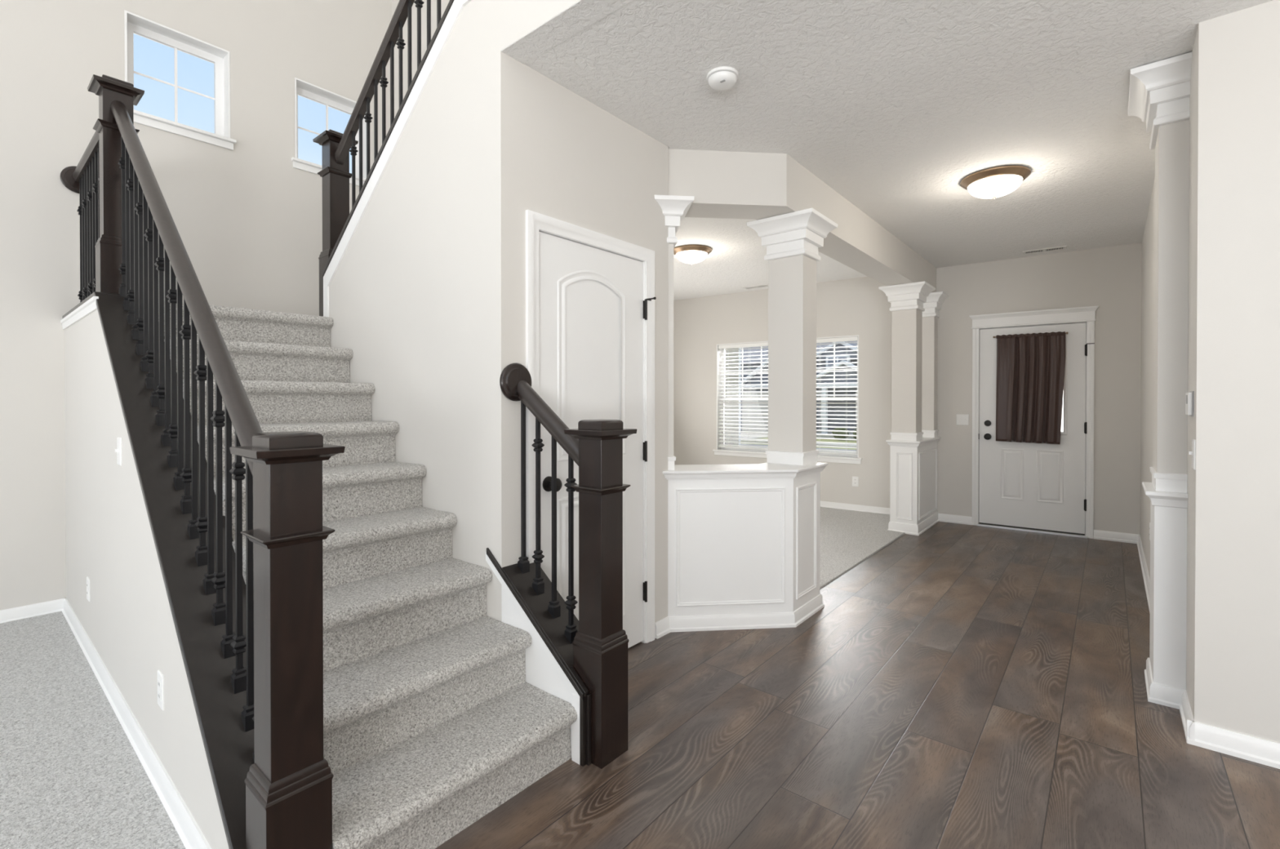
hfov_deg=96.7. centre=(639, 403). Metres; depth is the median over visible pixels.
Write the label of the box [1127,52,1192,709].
column
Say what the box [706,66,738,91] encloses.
smoke detector
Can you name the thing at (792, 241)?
column
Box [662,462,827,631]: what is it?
wall
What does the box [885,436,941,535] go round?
wall
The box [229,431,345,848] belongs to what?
newel post
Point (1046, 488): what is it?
door
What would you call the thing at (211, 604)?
stair railing
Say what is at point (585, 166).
wall
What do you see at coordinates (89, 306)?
trim
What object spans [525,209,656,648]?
door
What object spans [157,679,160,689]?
socket
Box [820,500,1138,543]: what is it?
baseboard
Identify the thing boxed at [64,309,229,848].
wall
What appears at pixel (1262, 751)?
baseboard
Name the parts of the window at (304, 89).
frame, sill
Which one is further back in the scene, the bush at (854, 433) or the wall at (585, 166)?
the bush at (854, 433)
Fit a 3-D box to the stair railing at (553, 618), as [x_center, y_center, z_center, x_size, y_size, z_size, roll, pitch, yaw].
[-0.362,0.562,2.277,0.586,1.465,0.187,0,0,40]
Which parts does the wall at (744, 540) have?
panel moulding, moulding, panel moulding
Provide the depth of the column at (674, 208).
3.23 m
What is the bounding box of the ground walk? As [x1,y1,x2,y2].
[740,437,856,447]
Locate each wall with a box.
[0,0,391,609]
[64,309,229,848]
[328,0,580,750]
[391,0,449,117]
[524,64,667,622]
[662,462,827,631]
[673,242,1142,538]
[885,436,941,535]
[1140,0,1279,742]
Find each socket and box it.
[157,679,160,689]
[157,690,160,702]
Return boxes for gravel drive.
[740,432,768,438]
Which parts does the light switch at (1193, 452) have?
plate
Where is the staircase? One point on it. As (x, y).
(433, 721)
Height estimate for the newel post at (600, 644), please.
1.237 m
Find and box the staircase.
[164,302,577,848]
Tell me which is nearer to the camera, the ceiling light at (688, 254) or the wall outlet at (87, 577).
the wall outlet at (87, 577)
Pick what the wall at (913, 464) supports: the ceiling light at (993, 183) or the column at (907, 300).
the column at (907, 300)
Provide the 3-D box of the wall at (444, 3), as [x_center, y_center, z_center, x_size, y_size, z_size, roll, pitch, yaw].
[1.291,-1.456,2.329,8.990,5.500,0.170,0,0,40]
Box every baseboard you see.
[0,597,66,623]
[61,598,211,848]
[654,616,671,639]
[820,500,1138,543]
[1137,534,1279,768]
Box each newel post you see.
[87,74,144,293]
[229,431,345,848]
[312,129,358,316]
[564,418,636,768]
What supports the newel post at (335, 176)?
on the staircase
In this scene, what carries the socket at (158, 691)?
attached to the wall outlet at (160, 676)
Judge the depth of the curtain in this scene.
5.63 m
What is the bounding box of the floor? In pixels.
[0,506,1279,848]
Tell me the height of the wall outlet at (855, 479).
0.115 m
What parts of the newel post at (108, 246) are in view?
moulding, cap moulding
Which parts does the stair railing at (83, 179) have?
handrail, shoe rail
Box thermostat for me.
[1185,391,1194,416]
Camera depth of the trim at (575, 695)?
2.11 m
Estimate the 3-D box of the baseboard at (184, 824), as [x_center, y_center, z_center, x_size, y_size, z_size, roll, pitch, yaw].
[-2.270,1.252,2.450,3.370,0.083,0.022,0,0,40]
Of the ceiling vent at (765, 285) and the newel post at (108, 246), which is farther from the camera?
the ceiling vent at (765, 285)
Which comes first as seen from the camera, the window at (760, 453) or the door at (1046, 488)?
the door at (1046, 488)
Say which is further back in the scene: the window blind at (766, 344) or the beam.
the window blind at (766, 344)
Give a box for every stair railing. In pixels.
[60,130,119,319]
[94,100,262,848]
[322,0,453,276]
[486,363,591,766]
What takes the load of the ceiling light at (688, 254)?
attached to the ceiling
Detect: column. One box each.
[654,195,694,470]
[746,208,838,465]
[878,281,935,440]
[921,291,948,437]
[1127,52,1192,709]
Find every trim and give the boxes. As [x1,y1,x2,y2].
[60,296,98,329]
[323,0,471,317]
[485,551,579,764]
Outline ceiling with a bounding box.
[501,0,1273,300]
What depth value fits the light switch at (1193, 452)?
2.18 m
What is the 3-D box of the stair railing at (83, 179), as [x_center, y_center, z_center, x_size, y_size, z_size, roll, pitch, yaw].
[-3.023,-0.995,3.194,1.242,0.968,0.218,0,0,40]
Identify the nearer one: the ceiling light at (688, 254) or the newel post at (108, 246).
the newel post at (108, 246)
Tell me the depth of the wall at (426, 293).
2.52 m
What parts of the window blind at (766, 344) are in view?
ladder cord, rail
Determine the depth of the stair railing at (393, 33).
3.11 m
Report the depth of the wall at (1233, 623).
2.10 m
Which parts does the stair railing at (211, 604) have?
handrail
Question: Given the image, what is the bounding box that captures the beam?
[667,148,936,293]
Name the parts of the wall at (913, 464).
panel moulding, moulding, panel moulding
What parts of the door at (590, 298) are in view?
knob, panel, panel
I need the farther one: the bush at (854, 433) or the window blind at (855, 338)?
the bush at (854, 433)
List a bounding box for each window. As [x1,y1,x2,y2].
[124,9,236,150]
[291,77,366,186]
[712,334,862,464]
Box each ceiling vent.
[742,284,768,289]
[1022,245,1066,254]
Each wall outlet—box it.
[86,576,89,601]
[157,669,164,710]
[852,476,858,486]
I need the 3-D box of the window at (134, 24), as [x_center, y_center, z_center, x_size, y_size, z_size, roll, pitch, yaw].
[-3.243,-2.224,3.995,0.203,0.720,0.636,0,0,40]
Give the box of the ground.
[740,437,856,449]
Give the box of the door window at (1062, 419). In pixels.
[1060,392,1063,431]
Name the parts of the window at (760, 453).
sill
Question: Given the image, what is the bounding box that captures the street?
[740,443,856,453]
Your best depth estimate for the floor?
2.21 m
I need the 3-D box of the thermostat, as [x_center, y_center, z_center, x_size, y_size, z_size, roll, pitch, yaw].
[2.195,0.000,2.273,0.018,0.100,0.110,0,0,40]
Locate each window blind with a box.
[718,342,768,449]
[816,336,857,454]
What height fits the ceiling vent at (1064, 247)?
0.008 m
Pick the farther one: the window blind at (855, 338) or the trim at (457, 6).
the window blind at (855, 338)
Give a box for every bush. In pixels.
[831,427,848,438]
[853,429,856,439]
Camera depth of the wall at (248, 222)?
3.63 m
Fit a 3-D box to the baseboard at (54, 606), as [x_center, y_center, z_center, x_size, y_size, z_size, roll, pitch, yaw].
[-4.970,1.256,1.811,0.022,0.083,4.447,0,0,40]
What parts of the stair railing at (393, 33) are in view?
handrail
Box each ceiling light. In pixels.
[673,244,711,264]
[960,164,1031,199]
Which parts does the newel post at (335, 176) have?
moulding, cap moulding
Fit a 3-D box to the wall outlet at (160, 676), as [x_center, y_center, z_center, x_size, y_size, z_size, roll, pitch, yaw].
[-1.618,0.965,1.919,0.072,0.115,0.007,0,0,40]
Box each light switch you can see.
[115,437,121,466]
[956,413,968,425]
[1188,439,1195,470]
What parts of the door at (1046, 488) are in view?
knob, panel, header trim, panel, lite frame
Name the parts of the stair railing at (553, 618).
shoe rail, handrail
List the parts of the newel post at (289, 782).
cap moulding, moulding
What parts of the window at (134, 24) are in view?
frame, sill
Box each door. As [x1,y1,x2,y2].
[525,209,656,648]
[968,306,1098,538]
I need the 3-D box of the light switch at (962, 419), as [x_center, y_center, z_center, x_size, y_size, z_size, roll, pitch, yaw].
[3.413,0.168,6.021,0.116,0.115,0.016,0,0,36]
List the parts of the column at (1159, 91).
moulding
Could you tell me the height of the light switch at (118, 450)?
0.115 m
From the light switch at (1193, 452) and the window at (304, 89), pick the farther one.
the window at (304, 89)
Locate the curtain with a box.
[995,331,1065,444]
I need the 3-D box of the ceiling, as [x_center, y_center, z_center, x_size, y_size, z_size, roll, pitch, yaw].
[2.371,-1.513,3.636,8.990,0.122,5.759,0,0,40]
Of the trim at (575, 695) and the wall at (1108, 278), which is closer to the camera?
the trim at (575, 695)
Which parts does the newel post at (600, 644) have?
cap moulding, moulding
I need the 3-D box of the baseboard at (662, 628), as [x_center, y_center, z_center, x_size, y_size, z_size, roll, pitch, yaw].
[0.132,1.247,3.181,0.022,0.083,0.140,0,0,40]
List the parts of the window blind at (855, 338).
ladder cord, rail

